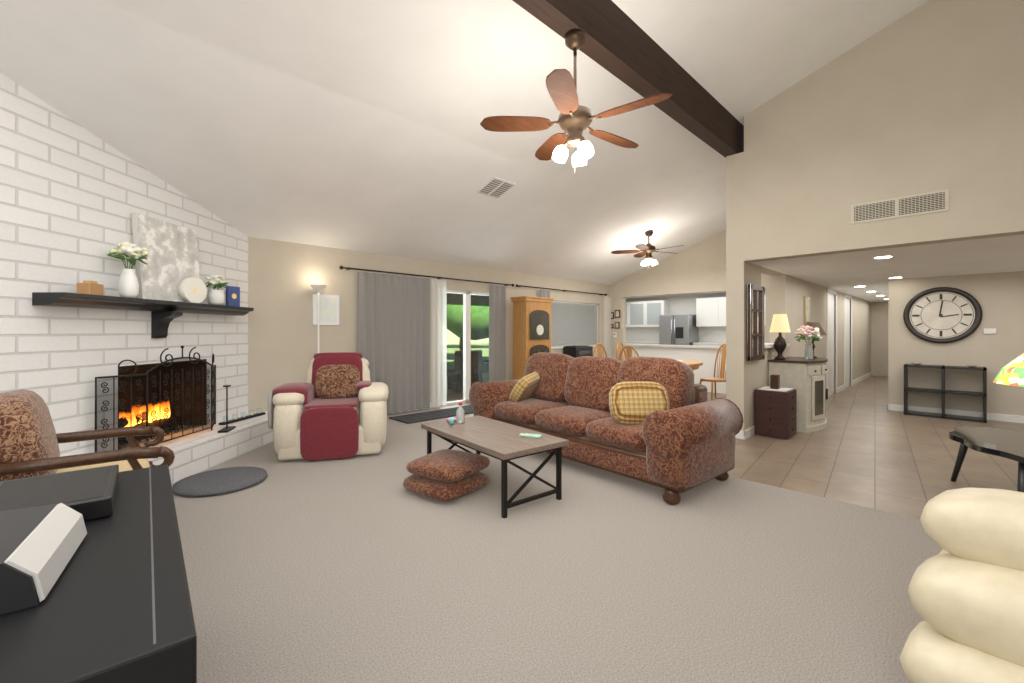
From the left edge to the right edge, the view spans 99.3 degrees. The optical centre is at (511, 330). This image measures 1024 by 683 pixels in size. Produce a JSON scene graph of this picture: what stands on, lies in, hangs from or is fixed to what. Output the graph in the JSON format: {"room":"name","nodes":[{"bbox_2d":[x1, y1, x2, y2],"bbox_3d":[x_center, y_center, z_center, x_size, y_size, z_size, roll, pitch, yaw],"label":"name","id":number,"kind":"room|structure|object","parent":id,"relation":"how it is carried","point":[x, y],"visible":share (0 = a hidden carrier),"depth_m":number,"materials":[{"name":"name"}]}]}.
{"room":"dining room and living room","nodes":[
{"label":"dining room and living room","id":0,"kind":"room"},
{"bbox_2d":[0,72,273,484],"bbox_3d":[-3.440,-0.673,2.441,1.100,3.906,6.866,0,0,3],"label":"brick wall","id":1,"kind":"structure","parent":0,"point":[74,195],"depth_m":3.42,"materials":[{"name":"white brick"}]},
{"bbox_2d":[32,292,253,337],"bbox_3d":[-3.187,-0.102,4.062,0.240,0.335,2.050,0,0,3],"label":"mantel shelf","id":2,"kind":"object","parent":1,"relation":"attached to","point":[164,314],"visible":1,"depth_m":3.76,"materials":[{"name":"black wood"}]},
{"bbox_2d":[77,281,103,294],"bbox_3d":[-3.225,-0.327,3.328,0.090,0.110,0.130,0,0,-6],"label":"box","id":3,"kind":"object","parent":2,"relation":"on","point":[91,287],"visible":0.79,"depth_m":3.29,"materials":[{"name":"brown"}]},
{"bbox_2d":[108,242,148,297],"bbox_3d":[-3.170,-0.506,3.613,0.254,0.467,0.276,0,0,3],"label":"vase flowers","id":4,"kind":"object","parent":2,"relation":"on","point":[128,285],"visible":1,"depth_m":3.56,"materials":[{"name":"white ceramic"}]},
{"bbox_2d":[131,212,201,303],"bbox_3d":[-3.242,-0.651,4.115,0.050,0.756,0.680,-5,0,3],"label":"picture","id":5,"kind":"object","parent":2,"relation":"on","point":[172,260],"visible":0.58,"depth_m":4.02,"materials":[{"name":"white"}]},
{"bbox_2d":[178,277,206,302],"bbox_3d":[-3.113,-0.397,4.243,0.074,0.250,0.250,0,0,11],"label":"disc","id":6,"kind":"object","parent":2,"relation":"on","point":[192,289],"visible":0.85,"depth_m":4.20,"materials":[{"name":"white ceramic"}]},
{"bbox_2d":[204,275,227,304],"bbox_3d":[-3.130,-0.436,4.604,0.232,0.328,0.234,0,0,3],"label":"flowers","id":7,"kind":"object","parent":2,"relation":"on","point":[215,297],"visible":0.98,"depth_m":4.55,"materials":[{"name":"white ceramic"}]},
{"bbox_2d":[226,286,239,306],"bbox_3d":[-3.146,-0.387,4.906,0.038,0.230,0.150,0,0,17],"label":"book","id":8,"kind":"object","parent":2,"relation":"on","point":[232,295],"visible":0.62,"depth_m":4.88,"materials":[{"name":"blue paper"}]},
{"bbox_2d":[95,345,215,451],"bbox_3d":[-3.151,0.571,4.055,0.192,0.874,1.297,0,0,3],"label":"firescreen","id":9,"kind":"object","parent":1,"relation":"on","point":[173,398],"visible":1,"depth_m":3.82,"materials":[{"name":"black metal"}]},
{"bbox_2d":[218,385,235,432],"bbox_3d":[-2.891,0.780,4.413,0.090,0.456,0.220,0,0,-14],"label":"candle holder","id":10,"kind":"object","parent":1,"relation":"on","point":[227,429],"visible":1,"depth_m":4.41,"materials":[{"name":"black metal"}]},
{"bbox_2d":[219,409,264,424],"bbox_3d":[-3.064,0.966,4.962,0.070,0.084,0.620,0,0,9],"label":"tray","id":11,"kind":"object","parent":1,"relation":"on","point":[244,417],"visible":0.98,"depth_m":4.95,"materials":[{"name":"black metal"}]},
{"bbox_2d":[387,402,439,414],"bbox_3d":[-2.153,1.230,6.401,2.630,0.100,0.015,0,0,-44],"label":"baseboard","id":12,"kind":"structure","parent":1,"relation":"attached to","point":[430,402],"depth_m":7.02,"materials":[{"name":"white wood"}]},
{"bbox_2d":[248,237,608,412],"bbox_3d":[-0.560,0.020,8.077,8.450,2.520,0.230,0,0,-44],"label":"wall","id":13,"kind":"structure","parent":0,"point":[283,276],"depth_m":6.12,"materials":[{"name":"paint"}]},
{"bbox_2d":[312,294,338,324],"bbox_3d":[-2.561,-0.290,5.996,0.360,0.420,0.027,0,0,-44],"label":"framed picture","id":14,"kind":"object","parent":13,"relation":"attached to","point":[328,309],"visible":0.94,"depth_m":5.98,"materials":[{"name":"white paper"}]},
{"bbox_2d":[339,266,367,273],"bbox_3d":[-2.275,-0.884,6.121,0.483,0.056,0.529,0,0,-44],"label":"curtain rod","id":15,"kind":"object","parent":13,"relation":"attached to","point":[341,267],"depth_m":6.16,"materials":[{"name":"brown metal"}]},
{"bbox_2d":[379,271,406,273],"bbox_3d":[-1.763,-0.884,6.395,0.393,0.056,0.149,0,0,-44],"label":"curtain rod","id":16,"kind":"object","parent":13,"relation":"attached to","point":[379,271],"depth_m":6.60,"materials":[{"name":"brown metal"}]},
{"bbox_2d":[357,270,450,413],"bbox_3d":[-1.655,0.201,6.770,1.540,2.100,0.070,0,0,-44],"label":"curtain","id":17,"kind":"object","parent":13,"relation":"attached to","point":[393,335],"depth_m":6.75,"materials":[{"name":"grey fabric"}]},
{"bbox_2d":[419,275,444,277],"bbox_3d":[-1.281,-0.884,6.866,0.424,0.056,0.153,0,0,-44],"label":"curtain rod","id":18,"kind":"object","parent":13,"relation":"attached to","point":[419,275],"depth_m":7.09,"materials":[{"name":"brown metal"}]},
{"bbox_2d":[451,278,490,285],"bbox_3d":[-0.687,-0.884,7.634,1.178,0.056,0.429,0,0,-44],"label":"curtain rod","id":19,"kind":"object","parent":13,"relation":"attached to","point":[451,278],"depth_m":7.66,"materials":[{"name":"brown metal"}]},
{"bbox_2d":[489,282,505,381],"bbox_3d":[-0.253,0.201,8.133,0.430,2.100,0.068,0,0,-44],"label":"curtain","id":20,"kind":"object","parent":13,"relation":"attached to","point":[497,294],"depth_m":8.11,"materials":[{"name":"grey fabric"}]},
{"bbox_2d":[539,290,549,297],"bbox_3d":[0.691,0.201,9.049,0.360,2.100,0.068,0,0,-44],"label":"curtain","id":21,"kind":"object","parent":13,"relation":"attached to","point":[542,293],"depth_m":9.03,"materials":[{"name":"fabric"}]},
{"bbox_2d":[516,284,610,357],"bbox_3d":[1.238,0.169,9.622,3.297,2.163,0.118,0,0,-44],"label":"curtain","id":22,"kind":"object","parent":13,"relation":"attached to","point":[607,299],"depth_m":10.60,"materials":[{"name":"fabric"}]},
{"bbox_2d":[0,0,928,283],"bbox_3d":[0.550,-2.493,3.775,12.850,2.890,8.250,0,0,-44],"label":"ceiling","id":23,"kind":"structure","parent":0,"point":[348,124],"depth_m":4.00,"materials":[{"name":"paint"}]},
{"bbox_2d":[476,177,515,198],"bbox_3d":[-0.202,-1.793,5.476,0.360,0.021,0.360,0,-18,-44],"label":"ceiling vent","id":24,"kind":"object","parent":23,"relation":"in","point":[495,187],"visible":1,"depth_m":5.46,"materials":[{"name":"white metal"}]},
{"bbox_2d":[512,0,743,157],"bbox_3d":[0.811,-2.320,3.471,12.600,0.400,0.150,0,0,-44],"label":"beam","id":25,"kind":"structure","parent":23,"relation":"attached to","point":[621,45],"depth_m":3.66,"materials":[{"name":"brown wood"}]},
{"bbox_2d":[480,28,671,166],"bbox_3d":[0.498,-1.625,3.127,1.277,0.990,1.284,0,0,-44],"label":"fan","id":26,"kind":"object","parent":25,"relation":"hanging from","point":[575,119],"visible":1,"depth_m":3.07,"materials":[{"name":"brown wood"}]},
{"bbox_2d":[611,230,683,269],"bbox_3d":[2.546,-1.488,7.979,1.293,0.732,1.258,0,0,-44],"label":"fan","id":27,"kind":"object","parent":23,"relation":"hanging from","point":[648,249],"visible":1,"depth_m":7.99,"materials":[{"name":"brown wood"}]},
{"bbox_2d":[172,409,942,682],"bbox_3d":[-1.369,1.330,1.876,7.450,0.100,8.200,0,0,-44],"label":"floor","id":28,"kind":"structure","parent":0,"point":[367,568],"depth_m":2.25,"materials":[{"name":"beige carpet"}]},
{"bbox_2d":[0,389,174,480],"bbox_3d":[-2.378,0.790,2.373,0.804,0.985,0.750,0,0,-42],"label":"armchair","id":29,"kind":"object","parent":28,"relation":"on","point":[30,439],"visible":0.48,"depth_m":2.15,"materials":[{"name":"brown fabric"}]},
{"bbox_2d":[0,465,196,682],"bbox_3d":[-1.250,0.920,1.117,0.622,0.721,1.345,0,0,-40],"label":"tv console","id":30,"kind":"object","parent":28,"relation":"on","point":[114,606],"visible":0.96,"depth_m":0.87,"materials":[{"name":"black wood"}]},
{"bbox_2d":[0,503,86,614],"bbox_3d":[-1.151,0.505,0.974,0.228,0.105,0.360,0,0,-34],"label":"speaker","id":31,"kind":"object","parent":30,"relation":"on","point":[39,545],"visible":0.97,"depth_m":0.96,"materials":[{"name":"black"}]},
{"bbox_2d":[0,464,118,520],"bbox_3d":[-1.453,0.527,1.374,0.300,0.061,0.420,0,0,-40],"label":"cable box","id":32,"kind":"object","parent":30,"relation":"on","point":[89,494],"visible":0.83,"depth_m":1.35,"materials":[{"name":"black plastic"}]},
{"bbox_2d":[172,467,266,496],"bbox_3d":[-2.443,1.252,3.664,0.670,0.055,0.670,0,0,-44],"label":"area rug","id":33,"kind":"object","parent":28,"relation":"on","point":[219,481],"visible":1,"depth_m":3.56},
{"bbox_2d":[310,285,326,352],"bbox_3d":[-2.567,0.338,5.773,0.240,1.885,0.240,0,0,-44],"label":"floor lamp","id":34,"kind":"object","parent":28,"relation":"on","point":[318,289],"visible":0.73,"depth_m":5.75,"materials":[{"name":"white metal"}]},
{"bbox_2d":[268,352,388,460],"bbox_3d":[-1.935,0.757,4.731,1.142,1.026,0.980,0,0,-16],"label":"recliner","id":35,"kind":"object","parent":28,"relation":"on","point":[333,406],"visible":1,"depth_m":4.34,"materials":[{"name":"beige"}]},
{"bbox_2d":[389,405,473,423],"bbox_3d":[-1.054,1.270,6.713,1.570,0.020,0.535,0,0,-44],"label":"doormat","id":36,"kind":"object","parent":28,"relation":"on","point":[427,416],"visible":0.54,"depth_m":6.51,"materials":[{"name":"grey fabric"}]},
{"bbox_2d":[403,449,489,500],"bbox_3d":[-0.513,1.145,3.507,0.578,0.270,0.588,0,0,38],"label":"cushions","id":37,"kind":"object","parent":28,"relation":"on","point":[445,475],"visible":1,"depth_m":3.33,"materials":[{"name":"brown fabric"}]},
{"bbox_2d":[421,416,568,517],"bbox_3d":[-0.188,1.052,3.581,0.620,0.455,1.220,0,0,-38],"label":"coffee table","id":38,"kind":"object","parent":28,"relation":"on","point":[504,443],"visible":0.92,"depth_m":3.29,"materials":[{"name":"wood"}]},
{"bbox_2d":[447,401,464,424],"bbox_3d":[-0.528,0.728,3.913,0.159,0.190,0.187,0,0,-38],"label":"bottle","id":39,"kind":"object","parent":38,"relation":"on","point":[460,415],"visible":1,"depth_m":3.87,"materials":[{"name":"white"}]},
{"bbox_2d":[520,433,541,437],"bbox_3d":[0.145,0.812,3.385,0.170,0.022,0.050,0,0,23],"label":"remote control","id":40,"kind":"object","parent":38,"relation":"on","point":[531,435],"visible":1,"depth_m":3.37,"materials":[{"name":"green"}]},
{"bbox_2d":[469,352,742,504],"bbox_3d":[0.727,0.760,4.386,1.025,1.040,2.680,0,0,-40],"label":"sofa","id":41,"kind":"object","parent":28,"relation":"on","point":[668,427],"visible":0.96,"depth_m":3.72,"materials":[{"name":"brown fabric"}]},
{"bbox_2d":[900,488,1023,682],"bbox_3d":[2.165,0.930,1.131,1.030,0.700,1.600,0,0,-36],"label":"armchair","id":42,"kind":"object","parent":28,"relation":"on","point":[966,590],"visible":1,"depth_m":1.46,"materials":[{"name":"beige leather"}]},
{"bbox_2d":[993,353,1023,386],"bbox_3d":[2.798,0.665,2.215,0.470,1.230,0.470,0,0,-44],"label":"lamp","id":43,"kind":"object","parent":28,"relation":"on","point":[1011,373],"depth_m":2.26,"materials":[{"name":"multicoloured glass"}]},
{"bbox_2d":[609,231,769,393],"bbox_3d":[3.990,-0.670,9.506,0.530,3.900,4.120,0,0,-44],"label":"wall","id":44,"kind":"structure","parent":0,"point":[700,267],"depth_m":9.46,"materials":[{"name":"paint"}]},
{"bbox_2d":[611,310,619,328],"bbox_3d":[2.531,-0.287,10.724,0.020,0.455,0.310,0,0,-44],"label":"frame","id":45,"kind":"object","parent":44,"relation":"attached to","point":[617,315],"visible":0.81,"depth_m":10.68,"materials":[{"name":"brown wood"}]},
{"bbox_2d":[626,291,764,342],"bbox_3d":[6.291,0.030,13.762,0.200,2.500,7.020,0,0,-44],"label":"wall","id":46,"kind":"structure","parent":0,"point":[685,305],"depth_m":14.34,"materials":[{"name":"white paint"}]},
{"bbox_2d":[626,301,645,326],"bbox_3d":[4.456,-0.580,15.214,0.368,0.880,0.640,0,0,-44],"label":"upper cabinet","id":47,"kind":"object","parent":46,"relation":"attached to","point":[635,312],"depth_m":15.09,"materials":[{"name":"white wood"}]},
{"bbox_2d":[646,300,668,326],"bbox_3d":[4.913,-0.580,14.744,0.368,0.880,0.670,0,0,-44],"label":"upper cabinet","id":48,"kind":"object","parent":46,"relation":"attached to","point":[654,309],"depth_m":14.61,"materials":[{"name":"white wood"}]},
{"bbox_2d":[696,295,764,326],"bbox_3d":[7.128,-0.580,12.463,0.368,0.880,3.550,0,0,-44],"label":"upper cabinet","id":49,"kind":"object","parent":46,"relation":"attached to","point":[710,312],"depth_m":13.28,"materials":[{"name":"white wood"}]},
{"bbox_2d":[626,289,764,298],"bbox_3d":[4.659,-1.240,12.177,4.750,0.160,7.020,0,0,-44],"label":"ceiling","id":50,"kind":"structure","parent":0,"point":[678,295],"depth_m":14.21,"materials":[{"name":"paint"}]},
{"bbox_2d":[431,376,1023,518],"bbox_3d":[4.792,1.330,9.671,12.250,0.100,10.800,0,0,-44],"label":"floor","id":51,"kind":"structure","parent":0,"point":[865,447],"depth_m":4.37,"materials":[{"name":"beige tile"}]},
{"bbox_2d":[510,296,553,379],"bbox_3d":[0.392,0.319,8.396,0.810,1.922,0.420,0,0,-44],"label":"curio cabinet","id":52,"kind":"object","parent":51,"relation":"on","point":[531,325],"visible":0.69,"depth_m":8.19,"materials":[{"name":"brown wood"}]},
{"bbox_2d":[593,343,606,356],"bbox_3d":[1.696,0.750,7.657,0.442,1.064,0.443,0,0,-39],"label":"dining chair","id":53,"kind":"object","parent":51,"relation":"on","point":[599,348],"visible":0.29,"depth_m":7.81,"materials":[{"name":"brown wood"}]},
{"bbox_2d":[616,342,625,361],"bbox_3d":[2.234,0.750,8.249,0.443,1.064,0.442,0,0,41],"label":"dining chair","id":54,"kind":"object","parent":51,"relation":"on","point":[619,344],"visible":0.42,"depth_m":8.37,"materials":[{"name":"brown wood"}]},
{"bbox_2d":[618,345,638,360],"bbox_3d":[1.915,0.750,6.739,0.443,1.064,0.443,0,0,-44],"label":"dining chair","id":55,"kind":"object","parent":51,"relation":"on","point":[628,350],"visible":0.23,"depth_m":6.60,"materials":[{"name":"brown wood"}]},
{"bbox_2d":[626,341,658,343],"bbox_3d":[4.383,0.820,15.108,0.620,0.920,1.930,0,0,-44],"label":"base cabinet","id":56,"kind":"object","parent":51,"relation":"on","point":[657,342],"depth_m":14.88,"materials":[{"name":"white"}]},
{"bbox_2d":[659,314,698,344],"bbox_3d":[5.353,0.380,13.980,0.800,1.800,0.960,0,0,-44],"label":"fridge","id":57,"kind":"object","parent":51,"relation":"on","point":[679,329],"visible":0.6,"depth_m":13.67,"materials":[{"name":"grey metal"}]},
{"bbox_2d":[675,359,702,369],"bbox_3d":[2.582,0.897,7.317,1.100,0.766,1.600,0,0,41],"label":"dining table","id":58,"kind":"object","parent":51,"relation":"on","point":[694,364],"visible":0.15,"depth_m":7.14,"materials":[{"name":"brown wood"}]},
{"bbox_2d":[693,342,725,345],"bbox_3d":[7.038,0.820,12.375,0.620,0.920,3.550,0,0,-44],"label":"base cabinet","id":59,"kind":"object","parent":51,"relation":"on","point":[697,343],"depth_m":13.13,"materials":[{"name":"white"}]},
{"bbox_2d":[699,343,725,399],"bbox_3d":[3.517,0.750,7.560,0.443,1.064,0.442,0,0,-12],"label":"dining chair","id":60,"kind":"object","parent":51,"relation":"on","point":[722,372],"visible":0.62,"depth_m":7.60,"materials":[{"name":"brown wood"}]},
{"bbox_2d":[754,374,796,438],"bbox_3d":[3.250,0.905,5.358,0.411,0.730,0.371,0,0,-44],"label":"chest","id":61,"kind":"object","parent":51,"relation":"on","point":[775,409],"visible":1,"depth_m":5.23,"materials":[{"name":"brown wood"}]},
{"bbox_2d":[768,357,827,432],"bbox_3d":[3.954,0.830,5.919,1.029,0.900,0.555,0,0,-44],"label":"base cabinet","id":62,"kind":"object","parent":51,"relation":"on","point":[805,379],"visible":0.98,"depth_m":5.56,"materials":[{"name":"beige wood"}]},
{"bbox_2d":[770,314,790,359],"bbox_3d":[3.550,0.078,5.761,0.240,0.600,0.240,0,0,-44],"label":"table lamp","id":63,"kind":"object","parent":62,"relation":"on","point":[780,323],"visible":1,"depth_m":5.71,"materials":[{"name":"beige fabric"}]},
{"bbox_2d":[794,325,821,359],"bbox_3d":[3.916,0.152,5.758,0.317,0.452,0.314,0,0,-44],"label":"bouquet","id":64,"kind":"object","parent":62,"relation":"on","point":[804,332],"visible":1,"depth_m":5.72,"materials":[{"name":"pink plant"}]},
{"bbox_2d":[805,322,825,357],"bbox_3d":[4.234,0.128,6.119,0.320,0.500,0.320,0,0,-44],"label":"table lamp","id":65,"kind":"object","parent":62,"relation":"on","point":[817,325],"visible":0.4,"depth_m":6.04,"materials":[{"name":"brown metal"}]},
{"bbox_2d":[904,364,986,422],"bbox_3d":[6.413,0.900,6.465,0.320,0.760,0.860,0,0,-44],"label":"shelf unit","id":66,"kind":"object","parent":51,"relation":"on","point":[943,392],"visible":0.98,"depth_m":6.36,"materials":[{"name":"black"}]},
{"bbox_2d":[949,427,1023,491],"bbox_3d":[3.816,1.057,3.176,0.803,0.454,1.296,0,0,26],"label":"table","id":67,"kind":"object","parent":51,"relation":"on","point":[1008,444],"visible":0.9,"depth_m":3.33,"materials":[{"name":"black wood"}]},
{"bbox_3d":[1.632,0.980,9.753,1.830,0.600,0.400,0,0,-44],"label":"window bench","id":68,"kind":"object","parent":51,"relation":"on","visible":0},
{"bbox_2d":[563,345,592,357],"bbox_3d":[1.501,0.502,9.536,0.620,0.351,0.490,0,0,-44],"label":"printer","id":69,"kind":"object","parent":68,"relation":"on","point":[577,351],"visible":0.48,"depth_m":9.40,"materials":[{"name":"black plastic"}]},
{"bbox_2d":[726,152,870,430],"bbox_3d":[6.517,-0.420,8.970,10.750,3.400,0.330,0,0,-44],"label":"wall","id":70,"kind":"structure","parent":0,"point":[843,345],"depth_m":6.41,"materials":[{"name":"paint"}]},
{"bbox_2d":[742,426,754,439],"bbox_3d":[4.384,1.230,6.729,4.595,0.100,0.015,0,0,-44],"label":"baseboard","id":71,"kind":"structure","parent":70,"relation":"attached to","point":[746,434],"depth_m":5.21,"materials":[{"name":"white wood"}]},
{"bbox_2d":[747,284,763,360],"bbox_3d":[2.997,-0.100,5.340,0.520,0.920,0.041,0,0,-44],"label":"mirror","id":72,"kind":"object","parent":70,"relation":"attached to","point":[755,322],"visible":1,"depth_m":5.33,"materials":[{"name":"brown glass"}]},
{"bbox_2d":[804,296,809,323],"bbox_3d":[4.903,-0.340,7.224,0.360,0.460,0.022,0,0,-44],"label":"framed picture","id":73,"kind":"object","parent":70,"relation":"attached to","point":[806,309],"visible":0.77,"depth_m":7.15,"materials":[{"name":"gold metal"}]},
{"bbox_2d":[837,385,844,392],"bbox_3d":[7.015,1.230,9.284,0.860,0.100,0.015,0,0,-44],"label":"baseboard","id":74,"kind":"structure","parent":70,"relation":"attached to","point":[842,387],"depth_m":9.25,"materials":[{"name":"white wood"}]},
{"bbox_2d":[852,372,871,384],"bbox_3d":[9.156,1.230,11.363,3.230,0.100,0.015,0,0,-44],"label":"baseboard","id":75,"kind":"structure","parent":70,"relation":"attached to","point":[861,378],"depth_m":11.19,"materials":[{"name":"white wood"}]},
{"bbox_2d":[871,301,887,376],"bbox_3d":[10.716,0.180,12.219,0.200,2.200,1.400,0,0,-44],"label":"wall","id":76,"kind":"structure","parent":0,"point":[879,338],"depth_m":12.36,"materials":[{"name":"paint"}]},
{"bbox_2d":[744,0,1023,262],"bbox_3d":[3.991,-2.277,4.001,0.200,2.894,3.380,0,0,-44],"label":"wall","id":77,"kind":"structure","parent":0,"point":[927,97],"depth_m":4.15,"materials":[{"name":"paint"}]},
{"bbox_2d":[851,189,948,223],"bbox_3d":[3.680,-1.180,4.159,0.020,0.190,0.700,0,0,-44],"label":"air vent","id":78,"kind":"object","parent":77,"relation":"in","point":[923,203],"visible":1,"depth_m":4.13,"materials":[{"name":"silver metal"}]},
{"bbox_2d":[751,234,1023,301],"bbox_3d":[7.916,-0.900,7.673,10.550,0.140,3.580,0,0,-44],"label":"ceiling","id":79,"kind":"structure","parent":0,"point":[846,273],"depth_m":5.43,"materials":[{"name":"paint"}]},
{"bbox_2d":[873,256,893,258],"bbox_3d":[4.173,-0.828,4.889,0.187,0.004,0.187,0,0,34],"label":"recessed light","id":80,"kind":"object","parent":79,"relation":"in","point":[881,257],"depth_m":4.89,"materials":[{"name":"white"}]},
{"bbox_2d":[888,271,1023,415],"bbox_3d":[7.001,0.180,6.248,0.150,2.200,2.410,0,0,-44],"label":"wall","id":81,"kind":"structure","parent":0,"point":[999,297],"depth_m":6.43,"materials":[{"name":"paint"}]},
{"bbox_2d":[903,287,982,342],"bbox_3d":[6.509,-0.240,6.599,0.070,0.860,0.860,0,0,-44],"label":"wall clock","id":82,"kind":"object","parent":81,"relation":"attached to","point":[942,315],"visible":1,"depth_m":6.58,"materials":[{"name":"grey"}]},
{"bbox_2d":[887,403,1023,422],"bbox_3d":[6.937,1.230,6.196,0.015,0.100,2.425,0,0,-44],"label":"baseboard","id":83,"kind":"structure","parent":81,"relation":"attached to","point":[990,416],"depth_m":6.44,"materials":[{"name":"white wood"}]},
{"bbox_2d":[984,328,995,333],"bbox_3d":[6.865,0.000,6.249,0.011,0.075,0.120,0,0,-44],"label":"switch plate","id":84,"kind":"object","parent":81,"relation":"attached to","point":[989,330],"visible":0.92,"depth_m":6.25,"materials":[{"name":"white plastic"}]},
{"label":"outside","id":85,"kind":"structure","parent":0,"visible":0},
{"bbox_2d":[447,373,488,381],"bbox_3d":[-0.008,1.345,11.492,16.000,0.110,3.900,0,0,-44],"label":"ground","id":86,"kind":"structure","parent":85,"point":[484,375],"depth_m":12.61,"materials":[{"name":"concrete"}]},
{"bbox_2d":[448,350,481,391],"bbox_3d":[-1.026,0.845,9.451,0.600,0.870,0.610,0,0,-24],"label":"patio chair","id":87,"kind":"object","parent":86,"relation":"on","point":[459,365],"depth_m":9.20,"materials":[{"name":"black metal"}]},
{"bbox_2d":[447,293,488,305],"bbox_3d":[-0.984,0.085,12.496,16.000,2.410,6.700,0,0,-44],"label":"roof","id":88,"kind":"structure","parent":86,"relation":"on","point":[452,299],"depth_m":13.83,"materials":[{"name":"grey"}]},
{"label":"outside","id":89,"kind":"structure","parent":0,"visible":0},
{"bbox_2d":[447,343,488,375],"bbox_3d":[-8.415,1.350,33.785,55.000,0.100,39.800,0,0,-44],"label":"ground","id":90,"kind":"structure","parent":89,"point":[473,346],"depth_m":25.13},
{"bbox_2d":[447,329,488,343],"bbox_3d":[-13.723,-0.528,35.546,50.162,3.616,3.115,0,0,-44],"label":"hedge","id":91,"kind":"object","parent":90,"relation":"on","point":[453,338],"depth_m":42.09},
{"bbox_2d":[447,304,488,349],"bbox_3d":[-2.247,-0.689,20.636,3.448,3.978,5.236,0,0,-44],"label":"tree","id":92,"kind":"object","parent":90,"relation":"on","point":[473,322],"depth_m":18.46,"materials":[{"name":"green plant"}]}
]}

